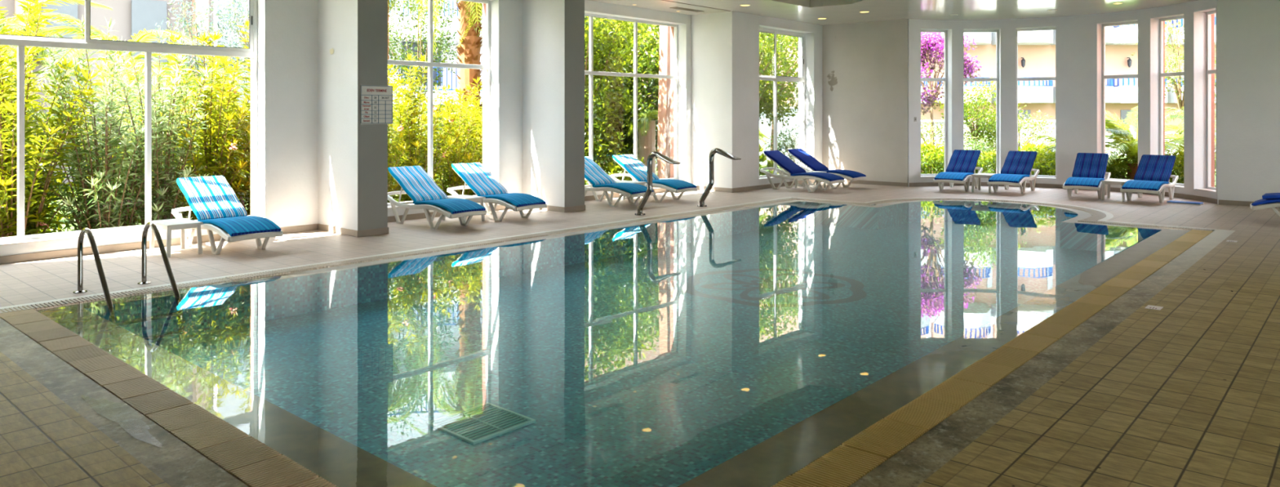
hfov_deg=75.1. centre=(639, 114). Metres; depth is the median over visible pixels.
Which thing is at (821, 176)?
seat cushion
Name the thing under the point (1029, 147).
shrub
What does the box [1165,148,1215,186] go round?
shrub
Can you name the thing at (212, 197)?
cushion
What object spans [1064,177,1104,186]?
seat cushion
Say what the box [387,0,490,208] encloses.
window
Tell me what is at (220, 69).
palm tree
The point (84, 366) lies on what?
drain grating
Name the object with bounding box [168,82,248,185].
bush
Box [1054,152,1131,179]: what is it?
shrub
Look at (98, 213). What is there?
shrub
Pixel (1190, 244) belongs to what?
drain grating
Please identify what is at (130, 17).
villa
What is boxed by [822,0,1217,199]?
wall
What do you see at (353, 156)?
pillar
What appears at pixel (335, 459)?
ledge
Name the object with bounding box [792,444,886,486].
drain grating
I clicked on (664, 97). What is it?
pillar
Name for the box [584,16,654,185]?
leafy tree
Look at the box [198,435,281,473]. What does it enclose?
tile
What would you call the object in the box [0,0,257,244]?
window
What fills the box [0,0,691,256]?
wall
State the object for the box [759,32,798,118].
spreading tree
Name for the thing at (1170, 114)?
palm tree
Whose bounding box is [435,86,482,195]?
bush
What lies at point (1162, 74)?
window
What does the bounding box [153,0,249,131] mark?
tree
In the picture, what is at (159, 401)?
drain grating
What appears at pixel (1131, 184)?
seat cushion
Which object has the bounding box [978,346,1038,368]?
drain grating
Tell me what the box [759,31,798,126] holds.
spreading tree
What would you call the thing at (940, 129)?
shrub
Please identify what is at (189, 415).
drain grating
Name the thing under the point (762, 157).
plant
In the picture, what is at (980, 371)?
drain grating
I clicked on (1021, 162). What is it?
cushion
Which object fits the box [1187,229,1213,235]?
drain grating
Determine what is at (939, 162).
shrub
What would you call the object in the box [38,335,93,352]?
drain grating
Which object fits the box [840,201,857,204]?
drain grating
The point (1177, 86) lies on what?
tree
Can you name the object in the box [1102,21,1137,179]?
window
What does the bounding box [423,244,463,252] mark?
drain grating
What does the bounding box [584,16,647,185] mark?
leafy tree
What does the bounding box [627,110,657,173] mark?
palm tree
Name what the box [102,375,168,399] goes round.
drain grating
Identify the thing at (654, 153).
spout
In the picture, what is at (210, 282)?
drain grating
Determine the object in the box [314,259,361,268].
drain grating
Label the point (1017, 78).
window
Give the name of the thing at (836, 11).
ceiling
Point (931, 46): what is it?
bougainvillea
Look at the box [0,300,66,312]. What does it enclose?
drain grating
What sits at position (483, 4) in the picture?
wall
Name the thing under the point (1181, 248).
drain grating
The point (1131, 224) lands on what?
drain grating
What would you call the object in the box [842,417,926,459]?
tile
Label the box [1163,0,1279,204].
wall
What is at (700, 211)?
drain grating
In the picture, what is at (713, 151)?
spout
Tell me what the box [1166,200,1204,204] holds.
kickboard
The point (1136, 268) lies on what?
drain grating
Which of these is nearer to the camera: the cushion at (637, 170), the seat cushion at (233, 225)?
the seat cushion at (233, 225)
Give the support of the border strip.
on the floor
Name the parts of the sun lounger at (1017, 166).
frame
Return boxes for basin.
[84,215,1160,486]
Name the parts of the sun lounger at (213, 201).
head rail, frame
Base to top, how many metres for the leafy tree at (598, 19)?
6.441 m
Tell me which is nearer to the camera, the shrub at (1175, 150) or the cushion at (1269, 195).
the cushion at (1269, 195)
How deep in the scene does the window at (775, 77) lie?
18.87 m
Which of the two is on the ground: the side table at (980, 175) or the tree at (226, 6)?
the tree at (226, 6)
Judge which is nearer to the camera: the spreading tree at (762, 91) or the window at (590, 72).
the window at (590, 72)
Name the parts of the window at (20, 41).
sash, sill, sash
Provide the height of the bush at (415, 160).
3.037 m
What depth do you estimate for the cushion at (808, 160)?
18.78 m
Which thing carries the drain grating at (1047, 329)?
on the channel
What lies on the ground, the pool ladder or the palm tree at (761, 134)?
the palm tree at (761, 134)
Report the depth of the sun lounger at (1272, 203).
12.29 m
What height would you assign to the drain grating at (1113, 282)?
0.033 m
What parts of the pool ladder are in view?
plate, handrail, plate, handrail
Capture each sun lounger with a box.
[171,175,283,254]
[387,165,486,229]
[447,162,546,221]
[584,156,653,206]
[608,154,697,201]
[760,150,844,191]
[788,148,866,188]
[933,149,982,191]
[986,151,1039,193]
[1062,152,1111,198]
[1120,154,1178,202]
[1249,198,1279,216]
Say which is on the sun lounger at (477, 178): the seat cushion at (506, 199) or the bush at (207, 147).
the seat cushion at (506, 199)
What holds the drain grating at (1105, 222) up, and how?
on the channel
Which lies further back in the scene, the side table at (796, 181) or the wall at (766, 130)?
the wall at (766, 130)
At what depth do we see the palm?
19.46 m
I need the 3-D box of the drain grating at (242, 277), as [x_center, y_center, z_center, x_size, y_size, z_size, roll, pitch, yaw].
[-3.856,1.612,8.302,0.178,0.033,0.457,0,0,41]
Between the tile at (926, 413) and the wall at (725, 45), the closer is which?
the tile at (926, 413)
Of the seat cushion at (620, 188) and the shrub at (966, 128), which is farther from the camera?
the shrub at (966, 128)
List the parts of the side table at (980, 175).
leg, leg, leg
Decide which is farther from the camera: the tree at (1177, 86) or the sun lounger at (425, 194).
the tree at (1177, 86)
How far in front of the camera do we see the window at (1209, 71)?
15.63 m
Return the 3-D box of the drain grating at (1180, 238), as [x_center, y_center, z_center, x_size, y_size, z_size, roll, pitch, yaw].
[7.025,1.614,10.677,0.238,0.033,0.457,0,0,42]
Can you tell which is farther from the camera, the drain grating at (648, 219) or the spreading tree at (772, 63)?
the spreading tree at (772, 63)
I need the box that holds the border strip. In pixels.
[0,196,1235,486]
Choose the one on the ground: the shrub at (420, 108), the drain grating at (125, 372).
the shrub at (420, 108)
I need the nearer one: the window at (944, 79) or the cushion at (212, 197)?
the cushion at (212, 197)
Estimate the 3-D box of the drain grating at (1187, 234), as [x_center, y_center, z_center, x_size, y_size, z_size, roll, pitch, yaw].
[7.330,1.615,11.021,0.238,0.033,0.457,0,0,41]
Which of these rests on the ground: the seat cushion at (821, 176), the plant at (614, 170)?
the plant at (614, 170)
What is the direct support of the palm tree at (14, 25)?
on the ground
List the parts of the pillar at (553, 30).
skirting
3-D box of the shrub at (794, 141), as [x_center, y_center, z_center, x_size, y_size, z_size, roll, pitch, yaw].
[4.487,1.171,24.598,1.653,1.862,1.974,0,0,7]
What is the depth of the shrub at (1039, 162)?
19.41 m
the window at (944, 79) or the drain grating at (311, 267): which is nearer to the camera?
the drain grating at (311, 267)
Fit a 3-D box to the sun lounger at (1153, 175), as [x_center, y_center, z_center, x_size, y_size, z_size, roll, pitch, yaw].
[9.565,1.198,15.632,0.625,0.830,1.775,0,0,43]
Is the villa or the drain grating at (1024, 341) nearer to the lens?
the drain grating at (1024, 341)
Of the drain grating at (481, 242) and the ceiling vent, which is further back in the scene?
the ceiling vent
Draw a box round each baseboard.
[0,178,819,264]
[844,178,1277,208]
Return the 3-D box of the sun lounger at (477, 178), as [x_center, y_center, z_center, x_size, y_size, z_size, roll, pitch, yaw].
[-2.238,1.198,12.979,1.775,0.830,0.625,0,0,42]
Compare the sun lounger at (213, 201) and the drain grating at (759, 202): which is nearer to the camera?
the sun lounger at (213, 201)
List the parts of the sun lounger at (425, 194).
head rail, backrest, frame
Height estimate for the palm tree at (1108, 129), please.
1.968 m
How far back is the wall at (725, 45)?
17.65 m
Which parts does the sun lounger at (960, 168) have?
frame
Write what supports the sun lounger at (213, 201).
on the floor
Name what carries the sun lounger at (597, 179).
on the floor
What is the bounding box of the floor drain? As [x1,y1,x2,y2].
[426,401,536,444]
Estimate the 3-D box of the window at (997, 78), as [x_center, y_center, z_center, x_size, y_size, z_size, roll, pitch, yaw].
[7.712,-0.265,18.885,0.858,3.330,0.280,0,0,9]
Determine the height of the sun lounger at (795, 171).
0.830 m
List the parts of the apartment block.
railing, terrace railing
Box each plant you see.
[603,152,631,180]
[759,143,778,175]
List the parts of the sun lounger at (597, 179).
frame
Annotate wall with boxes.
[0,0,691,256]
[250,3,673,214]
[655,106,798,167]
[691,10,822,187]
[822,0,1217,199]
[920,120,1055,169]
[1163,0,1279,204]
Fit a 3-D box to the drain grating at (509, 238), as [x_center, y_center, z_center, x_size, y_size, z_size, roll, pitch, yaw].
[-1.740,1.612,10.683,0.178,0.033,0.457,0,0,42]
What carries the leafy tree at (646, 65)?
on the ground
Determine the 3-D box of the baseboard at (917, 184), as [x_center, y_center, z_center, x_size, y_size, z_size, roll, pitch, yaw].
[10.576,1.558,15.655,14.970,0.085,1.842,0,0,42]
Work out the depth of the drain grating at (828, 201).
15.35 m
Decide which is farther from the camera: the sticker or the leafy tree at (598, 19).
the leafy tree at (598, 19)
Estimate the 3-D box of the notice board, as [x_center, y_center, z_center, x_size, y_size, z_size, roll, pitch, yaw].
[-3.505,-0.133,11.099,0.009,0.515,0.475,0,0,42]
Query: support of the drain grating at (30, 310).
on the channel
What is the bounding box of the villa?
[0,0,213,184]
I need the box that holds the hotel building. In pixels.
[766,13,1215,155]
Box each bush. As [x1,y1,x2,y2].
[0,0,103,237]
[0,51,73,230]
[67,57,178,225]
[129,30,250,220]
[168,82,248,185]
[194,17,250,215]
[387,52,460,201]
[387,66,417,203]
[422,83,482,195]
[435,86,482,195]
[448,76,482,195]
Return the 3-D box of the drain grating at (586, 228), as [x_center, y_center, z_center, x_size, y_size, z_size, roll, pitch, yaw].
[-0.834,1.614,11.704,0.178,0.033,0.457,0,0,42]
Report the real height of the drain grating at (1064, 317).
0.033 m
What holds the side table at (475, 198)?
on the floor
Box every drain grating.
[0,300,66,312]
[0,305,37,318]
[1,311,50,325]
[13,319,62,333]
[24,326,77,342]
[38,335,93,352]
[52,344,109,363]
[61,292,127,305]
[67,353,128,374]
[84,364,147,386]
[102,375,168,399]
[120,284,182,296]
[122,388,192,415]
[145,403,219,432]
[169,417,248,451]
[176,277,232,288]
[225,271,279,281]
[271,264,321,274]
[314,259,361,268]
[353,253,398,262]
[390,249,432,257]
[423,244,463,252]
[456,240,493,248]
[485,236,521,243]
[515,232,548,239]
[539,229,572,235]
[564,226,595,231]
[588,222,617,228]
[611,220,638,225]
[631,217,657,222]
[650,214,676,219]
[671,212,694,217]
[688,209,711,213]
[706,207,727,211]
[720,205,742,209]
[751,201,771,204]
[764,200,784,203]
[772,475,824,486]
[777,197,796,200]
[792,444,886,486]
[796,198,813,200]
[810,199,828,201]
[825,200,843,203]
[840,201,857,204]
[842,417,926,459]
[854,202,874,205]
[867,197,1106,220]
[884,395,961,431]
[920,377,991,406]
[951,360,1015,386]
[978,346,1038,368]
[1002,333,1057,353]
[1023,320,1075,339]
[1042,310,1091,327]
[1060,301,1106,315]
[1075,293,1118,306]
[1077,219,1105,223]
[1088,284,1130,297]
[1102,221,1130,225]
[1102,277,1140,288]
[1114,271,1150,281]
[1124,265,1159,275]
[1128,222,1156,227]
[1133,259,1168,267]
[1143,253,1175,262]
[1152,248,1183,257]
[1154,225,1184,229]
[1160,244,1190,251]
[1167,240,1196,247]
[1173,236,1202,242]
[1181,232,1207,238]
[1182,226,1212,231]
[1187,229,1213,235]
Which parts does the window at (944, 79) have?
sill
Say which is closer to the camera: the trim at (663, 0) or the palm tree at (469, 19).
the trim at (663, 0)
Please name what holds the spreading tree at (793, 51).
on the ground
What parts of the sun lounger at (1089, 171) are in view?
frame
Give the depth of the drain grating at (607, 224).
12.00 m
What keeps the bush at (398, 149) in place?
on the ground
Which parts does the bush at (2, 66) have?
stem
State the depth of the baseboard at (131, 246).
10.34 m
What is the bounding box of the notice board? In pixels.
[360,84,392,124]
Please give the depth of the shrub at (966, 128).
25.90 m
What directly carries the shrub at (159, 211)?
on the ground
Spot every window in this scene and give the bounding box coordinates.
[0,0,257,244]
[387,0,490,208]
[584,13,686,181]
[759,26,804,179]
[920,29,947,177]
[964,29,999,173]
[1015,26,1056,178]
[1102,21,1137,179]
[1159,15,1183,187]
[1195,10,1215,191]
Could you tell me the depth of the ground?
18.34 m
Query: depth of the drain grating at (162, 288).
7.57 m
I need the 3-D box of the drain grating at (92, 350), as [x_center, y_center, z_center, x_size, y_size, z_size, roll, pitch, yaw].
[-3.761,1.615,5.601,0.352,0.033,0.245,0,0,41]
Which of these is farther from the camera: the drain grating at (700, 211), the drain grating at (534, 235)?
the drain grating at (700, 211)
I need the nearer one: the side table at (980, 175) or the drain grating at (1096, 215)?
the drain grating at (1096, 215)
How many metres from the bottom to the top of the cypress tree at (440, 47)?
7.209 m
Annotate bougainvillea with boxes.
[920,31,982,168]
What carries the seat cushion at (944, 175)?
on the sun lounger at (960, 168)
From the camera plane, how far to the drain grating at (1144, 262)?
8.96 m
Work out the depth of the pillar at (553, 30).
13.92 m
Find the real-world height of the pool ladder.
0.973 m
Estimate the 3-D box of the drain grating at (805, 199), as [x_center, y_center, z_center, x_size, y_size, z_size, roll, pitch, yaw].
[3.136,1.612,15.776,0.297,0.033,0.178,0,0,41]
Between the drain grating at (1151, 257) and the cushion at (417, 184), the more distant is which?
the cushion at (417, 184)
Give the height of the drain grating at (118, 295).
0.033 m
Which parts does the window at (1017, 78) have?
sill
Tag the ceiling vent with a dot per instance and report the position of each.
(675, 7)
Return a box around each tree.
[0,0,125,138]
[0,12,231,142]
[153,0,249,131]
[154,58,250,136]
[220,0,250,123]
[387,0,434,164]
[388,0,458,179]
[415,0,482,156]
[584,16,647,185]
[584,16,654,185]
[587,17,657,165]
[598,21,659,170]
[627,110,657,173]
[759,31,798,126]
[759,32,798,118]
[759,34,798,172]
[759,128,768,143]
[933,76,1026,166]
[1017,127,1133,171]
[1124,106,1215,160]
[1132,19,1215,178]
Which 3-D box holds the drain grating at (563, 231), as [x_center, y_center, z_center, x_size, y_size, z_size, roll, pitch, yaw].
[-1.138,1.615,11.365,0.178,0.033,0.457,0,0,41]
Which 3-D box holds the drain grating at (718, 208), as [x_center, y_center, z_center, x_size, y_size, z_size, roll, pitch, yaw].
[1.280,1.614,14.086,0.178,0.033,0.457,0,0,42]
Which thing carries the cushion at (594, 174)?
on the sun lounger at (597, 179)
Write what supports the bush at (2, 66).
on the ground
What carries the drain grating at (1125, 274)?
on the channel
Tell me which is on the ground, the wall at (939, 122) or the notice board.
the wall at (939, 122)
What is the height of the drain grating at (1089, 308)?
0.033 m
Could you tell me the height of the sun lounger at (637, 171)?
0.830 m
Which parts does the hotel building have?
railing, terrace door, railing, railing, terrace door, railing, railing, railing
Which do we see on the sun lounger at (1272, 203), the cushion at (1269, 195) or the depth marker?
the cushion at (1269, 195)
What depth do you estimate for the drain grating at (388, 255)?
9.30 m
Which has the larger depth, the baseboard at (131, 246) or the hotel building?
the hotel building
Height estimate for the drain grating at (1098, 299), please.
0.033 m
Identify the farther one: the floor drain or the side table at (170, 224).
the side table at (170, 224)
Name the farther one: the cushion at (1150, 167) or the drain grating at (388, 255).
the cushion at (1150, 167)
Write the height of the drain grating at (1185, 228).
0.033 m
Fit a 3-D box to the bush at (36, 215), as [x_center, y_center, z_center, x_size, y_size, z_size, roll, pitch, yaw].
[-7.850,0.043,10.333,2.096,3.726,2.026,0,0,-35]
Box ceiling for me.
[589,0,1197,25]
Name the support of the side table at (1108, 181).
on the floor
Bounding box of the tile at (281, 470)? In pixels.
[230,454,318,486]
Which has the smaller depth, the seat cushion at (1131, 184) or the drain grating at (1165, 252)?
the drain grating at (1165, 252)
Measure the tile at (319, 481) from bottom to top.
0.033 m
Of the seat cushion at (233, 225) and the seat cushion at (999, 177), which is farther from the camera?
the seat cushion at (999, 177)
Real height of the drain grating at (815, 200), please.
0.033 m
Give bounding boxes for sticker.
[329,48,333,54]
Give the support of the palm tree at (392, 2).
on the ground
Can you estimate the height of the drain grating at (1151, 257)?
0.033 m
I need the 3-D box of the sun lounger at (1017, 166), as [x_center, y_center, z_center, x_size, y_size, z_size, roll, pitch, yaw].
[7.782,1.198,17.346,0.625,0.830,1.775,0,0,38]
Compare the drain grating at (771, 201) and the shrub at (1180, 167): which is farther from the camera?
the shrub at (1180, 167)
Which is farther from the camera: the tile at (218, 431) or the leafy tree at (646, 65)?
the leafy tree at (646, 65)
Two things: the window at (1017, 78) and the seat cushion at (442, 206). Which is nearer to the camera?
the seat cushion at (442, 206)
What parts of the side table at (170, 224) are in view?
leg, leg, leg, leg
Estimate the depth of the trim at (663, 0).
16.26 m
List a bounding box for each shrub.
[26,16,184,232]
[96,28,222,226]
[387,84,444,200]
[764,123,798,173]
[920,115,973,172]
[920,138,943,173]
[924,147,994,173]
[941,130,995,173]
[964,128,1018,172]
[967,106,1055,164]
[973,148,1033,174]
[986,139,1053,174]
[1026,146,1055,175]
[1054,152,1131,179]
[1106,150,1181,182]
[1164,124,1215,181]
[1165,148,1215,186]
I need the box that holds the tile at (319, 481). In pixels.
[290,475,336,486]
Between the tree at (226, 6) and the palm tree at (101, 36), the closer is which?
the palm tree at (101, 36)
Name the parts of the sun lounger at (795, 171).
head rail, backrest, frame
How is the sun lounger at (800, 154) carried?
on the floor
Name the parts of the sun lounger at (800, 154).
backrest, frame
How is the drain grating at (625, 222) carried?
on the channel
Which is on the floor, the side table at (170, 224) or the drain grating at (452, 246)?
the side table at (170, 224)
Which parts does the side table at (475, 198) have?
leg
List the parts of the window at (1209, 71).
sill, frame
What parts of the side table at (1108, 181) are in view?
leg, leg, leg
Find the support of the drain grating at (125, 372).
on the channel
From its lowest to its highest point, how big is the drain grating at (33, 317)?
0.033 m
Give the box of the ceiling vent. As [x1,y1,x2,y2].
[670,6,703,12]
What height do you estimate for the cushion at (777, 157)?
0.474 m
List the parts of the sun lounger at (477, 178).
head rail, backrest, frame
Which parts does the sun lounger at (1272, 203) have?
frame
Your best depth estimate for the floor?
5.25 m
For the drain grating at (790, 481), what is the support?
on the channel
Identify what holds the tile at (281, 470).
on the channel
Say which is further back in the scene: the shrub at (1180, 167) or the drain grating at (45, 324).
the shrub at (1180, 167)
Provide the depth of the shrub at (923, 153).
21.79 m
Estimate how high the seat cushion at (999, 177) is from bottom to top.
0.136 m
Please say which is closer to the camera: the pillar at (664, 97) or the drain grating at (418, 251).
the drain grating at (418, 251)
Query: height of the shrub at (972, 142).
1.676 m
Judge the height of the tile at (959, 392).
0.033 m
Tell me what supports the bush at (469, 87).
on the ground
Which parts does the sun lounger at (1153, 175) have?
frame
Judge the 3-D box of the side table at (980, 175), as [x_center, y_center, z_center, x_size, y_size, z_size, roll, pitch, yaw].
[7.190,1.419,17.392,0.385,0.365,0.580,0,0,37]
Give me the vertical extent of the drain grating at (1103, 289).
0.033 m
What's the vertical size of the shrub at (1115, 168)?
1.414 m
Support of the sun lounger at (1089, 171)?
on the floor
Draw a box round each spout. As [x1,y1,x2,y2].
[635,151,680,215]
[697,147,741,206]
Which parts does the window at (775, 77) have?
sash, sill, sash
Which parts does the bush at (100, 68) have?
stem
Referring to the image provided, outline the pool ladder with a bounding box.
[72,221,184,340]
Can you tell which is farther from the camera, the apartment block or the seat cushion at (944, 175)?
the apartment block
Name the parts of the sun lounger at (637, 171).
head rail, backrest, frame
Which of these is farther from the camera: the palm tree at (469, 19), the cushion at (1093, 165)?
the palm tree at (469, 19)
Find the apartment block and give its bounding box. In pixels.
[217,0,659,164]
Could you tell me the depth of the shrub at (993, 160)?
20.22 m
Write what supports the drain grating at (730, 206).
on the channel
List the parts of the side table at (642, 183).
leg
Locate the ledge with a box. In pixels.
[35,200,1190,486]
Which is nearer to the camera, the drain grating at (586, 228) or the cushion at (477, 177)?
the drain grating at (586, 228)
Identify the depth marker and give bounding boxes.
[1145,304,1163,310]
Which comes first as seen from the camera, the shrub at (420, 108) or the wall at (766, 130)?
the shrub at (420, 108)
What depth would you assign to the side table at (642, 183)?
15.37 m
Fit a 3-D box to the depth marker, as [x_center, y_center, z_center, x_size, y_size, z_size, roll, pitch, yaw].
[4.264,1.598,6.912,0.110,0.004,0.150,0,0,42]
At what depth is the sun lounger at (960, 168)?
18.03 m
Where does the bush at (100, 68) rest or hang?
on the ground
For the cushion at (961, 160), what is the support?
on the sun lounger at (960, 168)
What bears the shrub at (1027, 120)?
on the ground
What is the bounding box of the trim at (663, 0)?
[662,0,730,11]
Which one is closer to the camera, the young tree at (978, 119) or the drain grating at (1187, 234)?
the drain grating at (1187, 234)
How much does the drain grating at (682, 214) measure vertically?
0.033 m
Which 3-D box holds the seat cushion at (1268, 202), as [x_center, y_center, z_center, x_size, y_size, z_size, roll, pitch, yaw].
[9.652,1.291,12.292,0.950,0.136,0.570,0,0,42]
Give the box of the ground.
[40,155,1215,232]
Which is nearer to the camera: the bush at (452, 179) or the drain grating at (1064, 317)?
the drain grating at (1064, 317)
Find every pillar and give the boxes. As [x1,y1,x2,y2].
[317,0,388,236]
[522,0,585,212]
[657,25,670,178]
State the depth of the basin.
7.40 m
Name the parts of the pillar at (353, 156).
skirting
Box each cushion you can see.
[176,175,247,219]
[197,215,280,235]
[387,165,447,201]
[413,198,484,213]
[451,162,507,195]
[477,192,545,206]
[584,156,616,184]
[592,182,653,194]
[612,154,659,181]
[638,178,696,189]
[764,150,806,173]
[788,148,828,170]
[790,172,843,181]
[819,168,865,177]
[933,171,973,180]
[946,149,980,173]
[989,173,1029,182]
[1000,151,1036,174]
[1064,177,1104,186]
[1071,152,1108,177]
[1121,179,1168,191]
[1133,154,1175,181]
[1252,198,1279,205]
[1262,192,1279,199]
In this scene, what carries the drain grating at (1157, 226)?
on the channel
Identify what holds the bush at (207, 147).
on the ground
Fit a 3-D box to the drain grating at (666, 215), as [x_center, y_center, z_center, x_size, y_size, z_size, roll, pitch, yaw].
[0.373,1.614,13.066,0.178,0.033,0.457,0,0,41]
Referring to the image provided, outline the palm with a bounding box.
[1105,106,1215,179]
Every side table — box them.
[148,217,203,257]
[442,194,485,222]
[610,180,646,202]
[795,170,826,189]
[971,173,997,192]
[1101,178,1129,201]
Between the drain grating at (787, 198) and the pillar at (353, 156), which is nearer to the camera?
the pillar at (353, 156)
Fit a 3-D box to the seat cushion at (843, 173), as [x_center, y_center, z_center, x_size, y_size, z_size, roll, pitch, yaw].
[4.396,1.291,18.322,0.950,0.136,0.570,0,0,42]
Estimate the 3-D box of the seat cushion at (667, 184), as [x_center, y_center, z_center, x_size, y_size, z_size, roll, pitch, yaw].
[0.509,1.291,15.555,0.950,0.136,0.570,0,0,42]
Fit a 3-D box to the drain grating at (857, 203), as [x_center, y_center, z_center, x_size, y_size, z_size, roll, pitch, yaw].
[4.034,1.613,14.979,0.297,0.033,0.178,0,0,41]
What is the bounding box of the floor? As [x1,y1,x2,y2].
[0,182,1279,486]
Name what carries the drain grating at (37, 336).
on the channel

